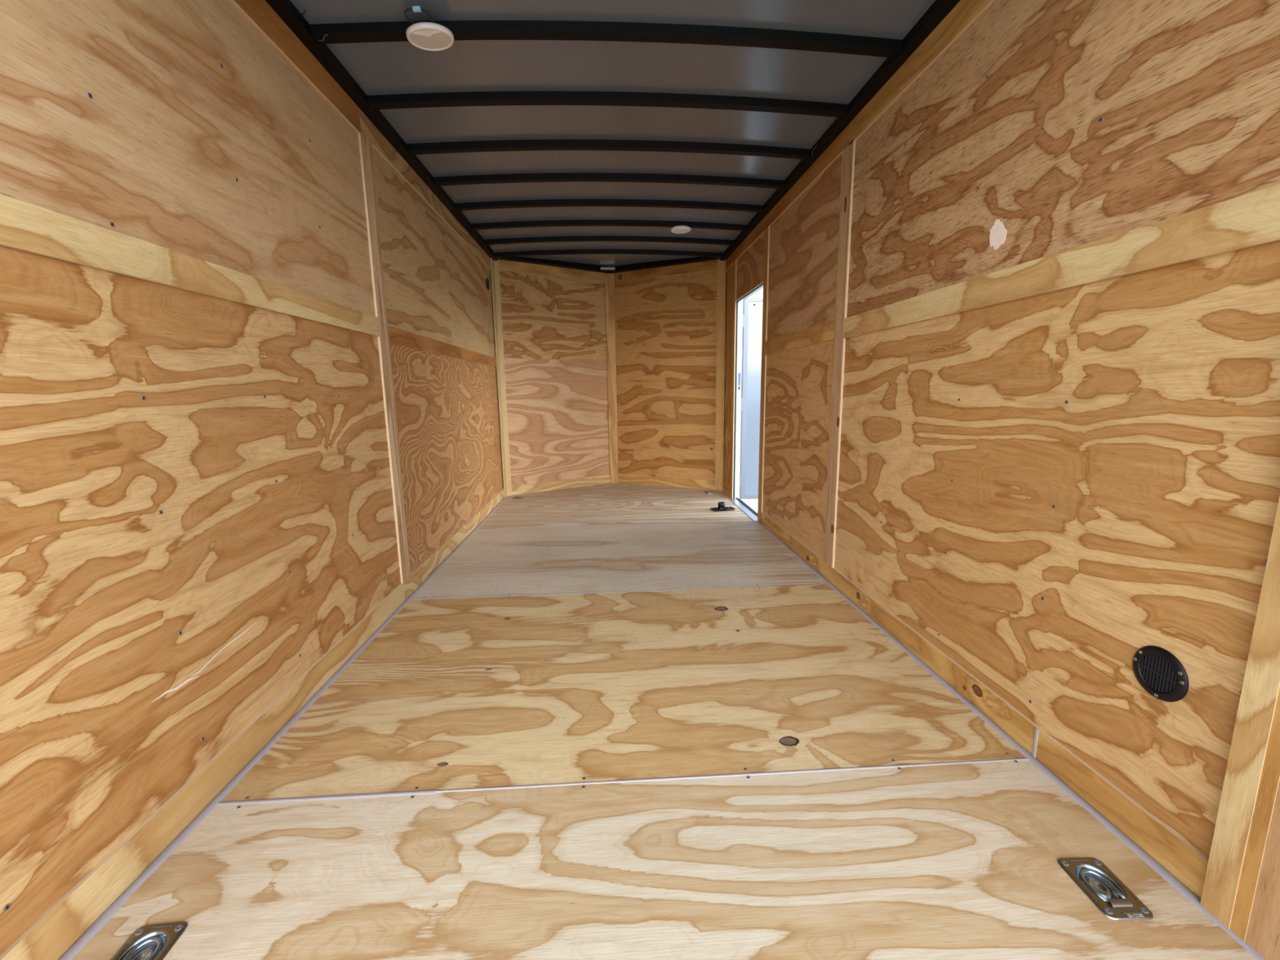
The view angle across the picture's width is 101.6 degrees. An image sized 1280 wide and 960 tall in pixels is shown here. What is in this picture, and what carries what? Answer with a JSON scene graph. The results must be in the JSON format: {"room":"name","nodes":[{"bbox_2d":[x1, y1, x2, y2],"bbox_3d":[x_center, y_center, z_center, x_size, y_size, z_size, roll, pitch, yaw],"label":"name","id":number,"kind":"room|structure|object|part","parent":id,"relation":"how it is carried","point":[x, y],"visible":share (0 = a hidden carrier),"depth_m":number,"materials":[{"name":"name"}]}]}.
{"room":"cargo trailer interior","nodes":[
{"label":"cargo trailer interior","id":0,"kind":"room"},
{"bbox_2d":[0,0,503,955],"bbox_3d":[-1.147,-0.531,2.510,0.010,2.050,4.540,-1,10,-3],"label":"wall","id":1,"kind":"structure","parent":0,"point":[197,508],"depth_m":1.21,"materials":[{"name":"brown wood"}]},
{"bbox_2d":[0,194,379,336],"bbox_3d":[-1.063,-0.490,1.245,0.009,0.080,2.025,-1,10,-3],"label":"batten","id":2,"kind":"object","parent":1,"relation":"attached to","point":[24,226],"visible":1,"depth_m":1.11,"materials":[{"name":"brown wood"}]},
{"bbox_2d":[0,488,504,959],"bbox_3d":[-1.124,0.484,2.683,0.009,0.090,4.540,-1,10,-3],"label":"baseboard","id":3,"kind":"structure","parent":1,"relation":"attached to","point":[51,935],"depth_m":1.19,"materials":[{"name":"brown wood"}]},
{"bbox_2d":[230,0,360,133],"bbox_3d":[-1.075,-1.285,1.113,0.009,0.097,2.032,-1,10,-3],"label":"batten","id":4,"kind":"object","parent":1,"relation":"attached to","point":[261,15],"visible":1,"depth_m":1.70,"materials":[{"name":"orange wood"}]},
{"bbox_2d":[265,0,497,260],"bbox_3d":[-1.137,-1.561,2.337,0.065,0.038,4.540,-1,10,-3],"label":"roof rail","id":5,"kind":"object","parent":1,"relation":"attached to","point":[286,10],"visible":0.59,"depth_m":2.05,"materials":[{"name":"black metal"}]},
{"bbox_2d":[358,131,410,582],"bbox_3d":[-1.127,-0.475,2.323,0.009,1.922,0.100,-1,10,-3],"label":"batten","id":6,"kind":"object","parent":1,"relation":"attached to","point":[365,144],"visible":1,"depth_m":2.30,"materials":[{"name":"brown wood"}]},
{"bbox_2d":[358,107,490,269],"bbox_3d":[-1.216,-1.667,3.346,0.009,0.088,2.508,-1,10,-3],"label":"batten","id":7,"kind":"object","parent":1,"relation":"attached to","point":[378,140],"visible":0.99,"depth_m":2.71,"materials":[{"name":"brown wood"}]},
{"bbox_2d":[387,325,496,366],"bbox_3d":[-1.204,-0.848,3.482,0.009,0.074,2.315,-1,10,-3],"label":"batten","id":8,"kind":"object","parent":1,"relation":"attached to","point":[397,336],"visible":1,"depth_m":2.96,"materials":[{"name":"orange wood"}]},
{"bbox_2d":[485,277,489,290],"bbox_3d":[-1.278,-1.647,4.388,0.007,0.104,0.104,-1,10,-3],"label":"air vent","id":9,"kind":"object","parent":1,"relation":"in","point":[486,280],"visible":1,"depth_m":4.38,"materials":[{"name":"black plastic"}]},
{"bbox_2d":[490,257,511,497],"bbox_3d":[-1.250,-0.888,4.714,0.049,2.118,0.129,-1,10,-3],"label":"batten","id":10,"kind":"object","parent":1,"relation":"attached to","point":[495,272],"visible":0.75,"depth_m":4.71,"materials":[{"name":"brown wood"}]},
{"bbox_2d":[498,269,609,485],"bbox_3d":[-0.792,-0.992,5.074,1.202,2.090,0.011,-7,12,-33],"label":"wall","id":11,"kind":"structure","parent":0,"point":[557,414],"depth_m":5.05,"materials":[{"name":"brown wood"}]},
{"bbox_2d":[498,259,605,282],"bbox_3d":[-0.797,-1.970,4.904,1.192,0.105,0.009,-7,12,-33],"label":"batten","id":12,"kind":"object","parent":11,"relation":"attached to","point":[508,265],"visible":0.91,"depth_m":4.88,"materials":[{"name":"brown wood"}]},
{"bbox_2d":[497,256,610,273],"bbox_3d":[-0.795,-2.022,4.854,1.232,0.056,0.082,-7,12,-33],"label":"roof rail","id":13,"kind":"object","parent":11,"relation":"attached to","point":[580,266],"visible":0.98,"depth_m":4.85,"materials":[{"name":"black metal"}]},
{"bbox_2d":[511,474,610,495],"bbox_3d":[-0.768,0.044,5.247,1.192,0.089,0.009,-7,12,-33],"label":"baseboard","id":14,"kind":"structure","parent":11,"relation":"attached to","point":[596,480],"depth_m":5.22,"materials":[{"name":"brown wood"}]},
{"bbox_2d":[604,273,618,483],"bbox_3d":[-0.287,-1.012,5.368,0.088,2.115,0.006,-1,10,-3],"label":"batten","id":15,"kind":"object","parent":11,"relation":"attached to","point":[610,285],"visible":1,"depth_m":5.36,"materials":[{"name":"brown wood"}]},
{"bbox_2d":[290,0,935,266],"bbox_3d":[-0.142,-1.673,2.706,2.160,0.049,5.300,-1,10,-3],"label":"ceiling","id":16,"kind":"structure","parent":0,"point":[382,68],"depth_m":2.10,"materials":[{"name":"grey metal"}]},
{"bbox_2d":[309,20,902,57],"bbox_3d":[-0.082,-1.498,1.771,1.972,0.059,0.066,-1,10,-3],"label":"bow","id":17,"kind":"object","parent":16,"relation":"attached to","point":[393,31],"visible":0.93,"depth_m":1.75,"materials":[{"name":"black paint"}]},
{"bbox_2d":[404,5,453,51],"bbox_3d":[-0.697,-1.448,1.689,0.148,0.037,0.197,3,11,23],"label":"dome light","id":18,"kind":"object","parent":17,"relation":"attached to","point":[428,36],"visible":1,"depth_m":1.69,"materials":[{"name":"white plastic"}]},
{"bbox_2d":[367,90,848,117],"bbox_3d":[-0.108,-1.566,2.174,1.972,0.059,0.066,-1,10,-3],"label":"bow","id":19,"kind":"object","parent":16,"relation":"attached to","point":[541,97],"visible":1,"depth_m":2.15,"materials":[{"name":"black paint"}]},
{"bbox_2d":[406,139,810,159],"bbox_3d":[-0.134,-1.635,2.582,1.972,0.059,0.066,-1,10,-3],"label":"bow","id":20,"kind":"object","parent":16,"relation":"attached to","point":[514,144],"visible":1,"depth_m":2.56,"materials":[{"name":"black paint"}]},
{"bbox_2d":[433,173,784,189],"bbox_3d":[-0.158,-1.700,2.969,1.972,0.059,0.066,-1,10,-3],"label":"bow","id":21,"kind":"object","parent":16,"relation":"attached to","point":[530,177],"visible":1,"depth_m":2.94,"materials":[{"name":"black paint"}]},
{"bbox_2d":[454,199,763,212],"bbox_3d":[-0.183,-1.767,3.367,1.972,0.059,0.066,-1,10,-3],"label":"bow","id":22,"kind":"object","parent":16,"relation":"attached to","point":[548,202],"visible":1,"depth_m":3.34,"materials":[{"name":"black paint"}]},
{"bbox_2d":[471,219,746,231],"bbox_3d":[-0.208,-1.835,3.766,1.972,0.059,0.066,-1,10,-3],"label":"bow","id":23,"kind":"object","parent":16,"relation":"attached to","point":[568,222],"visible":0.99,"depth_m":3.74,"materials":[{"name":"black paint"}]},
{"bbox_2d":[671,222,690,233],"bbox_3d":[0.299,-1.844,3.826,0.148,0.036,0.151,-1,10,-3],"label":"dome light","id":24,"kind":"object","parent":23,"relation":"attached to","point":[678,228],"visible":1,"depth_m":3.80,"materials":[{"name":"white plastic"}]},
{"bbox_2d":[484,235,733,245],"bbox_3d":[-0.233,-1.900,4.149,1.972,0.059,0.066,-1,10,-3],"label":"bow","id":25,"kind":"object","parent":16,"relation":"attached to","point":[561,238],"visible":1,"depth_m":4.12,"materials":[{"name":"black paint"}]},
{"bbox_2d":[494,248,723,257],"bbox_3d":[-0.257,-1.965,4.533,1.972,0.059,0.066,-1,10,-3],"label":"bow","id":26,"kind":"object","parent":16,"relation":"attached to","point":[577,251],"visible":1,"depth_m":4.51,"materials":[{"name":"black paint"}]},
{"bbox_2d":[477,482,756,529],"bbox_3d":[-0.215,0.172,4.710,2.060,0.001,1.880,-1,10,-3],"label":"floor","id":27,"kind":"structure","parent":0,"point":[618,504],"depth_m":4.36,"materials":[{"name":"brown wood"}]},
{"bbox_2d":[512,496,523,499],"bbox_3d":[-1.129,0.166,4.834,0.090,0.020,0.126,-1,10,-3],"label":"ring","id":28,"kind":"object","parent":27,"relation":"attached to","point":[514,497],"visible":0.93,"depth_m":4.83,"materials":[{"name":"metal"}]},
{"bbox_2d":[490,520,754,528],"bbox_3d":[-0.163,0.327,3.790,2.012,0.001,0.007,-1,10,-3],"label":"caulk line","id":29,"kind":"structure","parent":27,"relation":"on","point":[750,521],"depth_m":3.79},
{"bbox_2d":[703,490,715,493],"bbox_3d":[0.656,0.120,4.950,0.090,0.020,0.126,-1,10,-3],"label":"ring","id":30,"kind":"object","parent":27,"relation":"attached to","point":[706,491],"visible":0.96,"depth_m":4.94,"materials":[{"name":"metal"}]},
{"bbox_2d":[710,502,735,511],"bbox_3d":[0.671,0.211,4.229,0.186,0.060,0.114,-3,10,-11],"label":"latch fitting","id":31,"kind":"object","parent":27,"relation":"on","point":[721,507],"visible":1,"depth_m":4.21,"materials":[{"name":"black metal"}]},
{"bbox_2d":[718,502,724,510],"bbox_3d":[0.659,0.209,4.226,0.056,0.056,0.056,-3,10,-11],"label":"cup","id":32,"kind":"object","parent":31,"relation":"on","point":[721,504],"depth_m":4.20,"materials":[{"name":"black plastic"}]},
{"bbox_3d":[0.671,0.236,4.233,0.186,0.009,0.114,-3,10,-11],"label":"tray plate","id":33,"kind":"part","parent":31,"relation":"part of","materials":[{"name":"black plastic"}]},
{"bbox_2d":[71,520,1257,959],"bbox_3d":[-0.053,0.613,2.153,2.060,0.022,3.320,-1,10,-3],"label":"floor","id":34,"kind":"structure","parent":0,"point":[949,861],"depth_m":1.23,"materials":[{"name":"brown wood"}]},
{"bbox_2d":[110,920,187,959],"bbox_3d":[-0.869,0.831,0.901,0.090,0.020,0.126,-2,10,-5],"label":"ring","id":35,"kind":"object","parent":34,"relation":"on","point":[145,944],"visible":1,"depth_m":0.93,"materials":[{"name":"metal"}]},
{"bbox_2d":[58,496,507,959],"bbox_3d":[-1.108,0.528,2.682,0.025,0.004,4.520,-1,10,-3],"label":"trim","id":36,"kind":"structure","parent":34,"relation":"on","point":[104,917],"depth_m":1.26,"materials":[{"name":"grey metal"}]},
{"bbox_2d":[216,789,435,805],"bbox_3d":[-0.754,0.765,1.259,0.512,0.002,0.014,-1,10,-3],"label":"caulk line","id":37,"kind":"structure","parent":34,"relation":"on","point":[420,792],"depth_m":1.26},
{"bbox_2d":[410,589,685,599],"bbox_3d":[-0.432,0.549,2.508,1.312,0.002,0.011,-1,10,-3],"label":"caulk line","id":38,"kind":"structure","parent":34,"relation":"on","point":[666,589],"depth_m":2.50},
{"bbox_2d":[435,757,1028,792],"bbox_3d":[0.256,0.742,1.315,1.512,0.002,0.008,-1,10,-3],"label":"caulk line","id":39,"kind":"structure","parent":34,"relation":"on","point":[1025,758],"depth_m":1.31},
{"bbox_2d":[757,522,1265,959],"bbox_3d":[0.965,0.581,2.192,0.025,0.004,3.280,-1,10,-3],"label":"trim","id":40,"kind":"structure","parent":34,"relation":"on","point":[1162,871],"depth_m":1.26,"materials":[{"name":"grey metal"}]},
{"bbox_2d":[1057,857,1153,919],"bbox_3d":[0.892,0.787,1.008,0.090,0.020,0.126,-1,10,0],"label":"ring","id":41,"kind":"object","parent":34,"relation":"on","point":[1113,899],"visible":1,"depth_m":1.00,"materials":[{"name":"metal"}]},
{"bbox_2d":[613,269,725,480],"bbox_3d":[0.257,-1.018,5.137,1.202,2.090,0.011,4,11,26],"label":"wall","id":42,"kind":"structure","parent":0,"point":[666,407],"depth_m":5.13,"materials":[{"name":"brown wood"}]},
{"bbox_2d":[609,256,720,273],"bbox_3d":[0.236,-2.047,4.915,1.232,0.056,0.082,4,11,26],"label":"roof rail","id":43,"kind":"object","parent":42,"relation":"attached to","point":[638,266],"visible":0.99,"depth_m":4.92,"materials":[{"name":"black metal"}]},
{"bbox_2d":[600,266,616,271],"bbox_3d":[-0.318,-2.064,5.101,0.170,0.036,0.036,-1,10,-3],"label":"marker lamp","id":44,"kind":"object","parent":43,"relation":"attached to","point":[604,268],"visible":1,"depth_m":5.09,"materials":[{"name":"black plastic"}]},
{"bbox_2d":[613,259,717,282],"bbox_3d":[0.235,-1.996,4.965,1.192,0.105,0.010,4,11,26],"label":"batten","id":45,"kind":"object","parent":42,"relation":"attached to","point":[708,265],"visible":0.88,"depth_m":4.95,"materials":[{"name":"orange wood"}]},
{"bbox_2d":[618,474,715,489],"bbox_3d":[0.264,0.018,5.308,1.192,0.089,0.009,4,11,26],"label":"baseboard","id":46,"kind":"structure","parent":42,"relation":"attached to","point":[633,479],"depth_m":5.29,"materials":[{"name":"brown wood"}]},
{"bbox_2d":[715,259,725,490],"bbox_3d":[0.752,-0.945,4.878,0.083,2.118,0.025,6,12,36],"label":"batten","id":47,"kind":"object","parent":42,"relation":"attached to","point":[721,282],"visible":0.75,"depth_m":4.87,"materials":[{"name":"brown wood"}]},
{"bbox_2d":[723,0,1279,857],"bbox_3d":[0.933,-0.582,2.633,0.010,2.050,4.540,-1,10,-3],"label":"wall","id":48,"kind":"structure","parent":0,"point":[1051,489],"depth_m":1.26,"materials":[{"name":"brown wood"}]},
{"bbox_2d":[722,482,732,497],"bbox_3d":[0.812,0.092,4.843,0.009,0.083,0.400,-1,10,-3],"label":"baseboard","id":49,"kind":"structure","parent":48,"relation":"attached to","point":[726,488],"depth_m":4.84,"materials":[{"name":"brown wood"}]},
{"bbox_2d":[729,259,737,488],"bbox_3d":[0.807,-0.876,4.526,0.009,1.932,0.100,-1,10,-3],"label":"batten","id":50,"kind":"object","parent":48,"relation":"attached to","point":[735,263],"visible":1,"depth_m":4.51,"materials":[{"name":"brown wood"}]},
{"bbox_2d":[757,226,769,523],"bbox_3d":[0.863,-0.686,3.653,0.009,2.015,0.090,-1,10,-3],"label":"batten","id":51,"kind":"object","parent":48,"relation":"attached to","point":[766,234],"visible":1,"depth_m":3.63,"materials":[{"name":"brown wood"}]},
{"bbox_2d":[725,123,849,271],"bbox_3d":[0.847,-1.724,3.496,0.009,0.085,2.450,-1,10,-3],"label":"batten","id":52,"kind":"object","parent":48,"relation":"attached to","point":[834,150],"visible":1,"depth_m":2.91,"materials":[{"name":"orange wood"}]},
{"bbox_2d":[765,319,835,355],"bbox_3d":[0.897,-0.811,3.029,0.009,0.090,1.100,-1,10,-3],"label":"batten","id":53,"kind":"object","parent":48,"relation":"attached to","point":[824,331],"visible":1,"depth_m":2.89,"materials":[{"name":"brown wood"}]},
{"bbox_2d":[823,140,855,568],"bbox_3d":[0.937,-0.528,2.468,0.010,1.932,0.107,-1,10,-3],"label":"batten","id":54,"kind":"object","parent":48,"relation":"attached to","point":[848,153],"visible":1,"depth_m":2.44,"materials":[{"name":"brown wood"}]},
{"bbox_2d":[848,0,995,145],"bbox_3d":[0.988,-1.343,1.263,0.009,0.092,2.090,-1,10,-3],"label":"batten","id":55,"kind":"object","parent":48,"relation":"attached to","point":[965,12],"visible":1,"depth_m":1.77,"materials":[{"name":"brown wood"}]},
{"bbox_2d":[760,512,1208,898],"bbox_3d":[0.968,0.510,2.371,0.010,0.083,2.863,-1,10,-3],"label":"baseboard","id":56,"kind":"structure","parent":48,"relation":"attached to","point":[1174,853],"depth_m":1.33,"materials":[{"name":"brown wood"}]},
{"bbox_2d":[1031,728,1039,757],"bbox_3d":[1.028,0.683,1.356,0.007,0.081,0.009,-1,10,-3],"label":"caulk line","id":57,"kind":"structure","parent":48,"relation":"attached to","point":[1036,734],"depth_m":1.35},
{"bbox_2d":[844,183,1279,337],"bbox_3d":[0.989,-0.557,1.575,0.009,0.087,1.648,-1,10,-3],"label":"batten","id":58,"kind":"object","parent":48,"relation":"attached to","point":[1252,219],"visible":1,"depth_m":1.12,"materials":[{"name":"brown wood"}]},
{"bbox_2d":[1132,645,1188,702],"bbox_3d":[1.044,0.389,1.051,0.007,0.107,0.107,-1,10,-3],"label":"air vent","id":59,"kind":"object","parent":48,"relation":"in","point":[1157,670],"visible":1,"depth_m":1.05,"materials":[{"name":"black plastic"}]},
{"bbox_2d":[1200,496,1279,928],"bbox_3d":[1.037,-0.241,0.771,0.024,2.100,0.045,-1,10,-3],"label":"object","id":60,"kind":"object","parent":48,"relation":"attached to","point":[1261,682],"visible":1,"depth_m":0.89,"materials":[{"name":"brown wood"}]},
{"bbox_2d":[1229,686,1279,941],"bbox_3d":[1.040,-0.236,0.738,0.023,2.100,0.022,-1,10,-3],"label":"batten","id":61,"kind":"object","parent":48,"relation":"attached to","point":[1270,775],"visible":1,"depth_m":0.88,"materials":[{"name":"brown wood"}]},
{"bbox_2d":[1244,779,1279,959],"bbox_3d":[1.051,-0.207,0.565,0.022,2.100,0.330,-1,10,-3],"label":"batten","id":62,"kind":"object","parent":48,"relation":"attached to","point":[1263,933],"visible":1,"depth_m":0.87,"materials":[{"name":"brown wood"}]},
{"bbox_3d":[0.965,-0.575,2.621,0.035,2.180,4.630,-1,10,-3],"label":"wall","id":63,"kind":"structure","parent":0,"visible":0},
{"bbox_2d":[728,280,763,521],"bbox_3d":[0.854,-0.584,4.112,0.100,1.721,0.821,-1,10,-3],"label":"door frame","id":64,"kind":"structure","parent":63,"relation":"attached to","point":[752,513],"depth_m":4.47,"materials":[{"name":"white paint"}]},
{"bbox_3d":[0.866,0.247,4.253,0.100,0.034,0.820,-1,10,-3],"label":"sill","id":65,"kind":"part","parent":64,"relation":"part of","materials":[{"name":"silver metal"}]},
{"bbox_2d":[739,298,763,498],"bbox_3d":[1.247,-0.686,4.561,0.777,1.724,0.054,-1,10,-3],"label":"door","id":66,"kind":"structure","parent":63,"relation":"in","point":[752,316],"depth_m":4.54,"materials":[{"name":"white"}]},
{"bbox_3d":[0.906,-0.680,4.549,0.044,1.722,0.037,-1,10,-3],"label":"edge frame","id":67,"kind":"part","parent":66,"relation":"part of","materials":[{"name":"metal"}]},
{"bbox_3d":[1.292,0.145,4.716,0.710,0.032,0.031,-1,10,-3],"label":"frame rail","id":68,"kind":"part","parent":66,"relation":"part of","materials":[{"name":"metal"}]},
{"bbox_3d":[1.268,-1.525,4.432,0.710,0.027,0.031,-1,10,-3],"label":"frame rail","id":69,"kind":"part","parent":66,"relation":"part of","materials":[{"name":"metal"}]},
{"bbox_2d":[720,0,960,260],"bbox_3d":[0.894,-1.611,2.457,0.065,0.038,4.540,-1,10,-3],"label":"roof rail","id":70,"kind":"object","parent":63,"relation":"attached to","point":[939,10],"visible":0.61,"depth_m":2.09,"materials":[{"name":"black metal"}]},
{"label":"outside","id":71,"kind":"structure","parent":0,"visible":0},
{"bbox_2d":[738,410,758,512],"bbox_3d":[0.079,1.434,0.247,120.000,0.001,120.000,-1,10,-3],"label":"ground","id":72,"kind":"structure","parent":71,"point":[752,504],"depth_m":6.88,"materials":[{"name":"white"}]}
]}

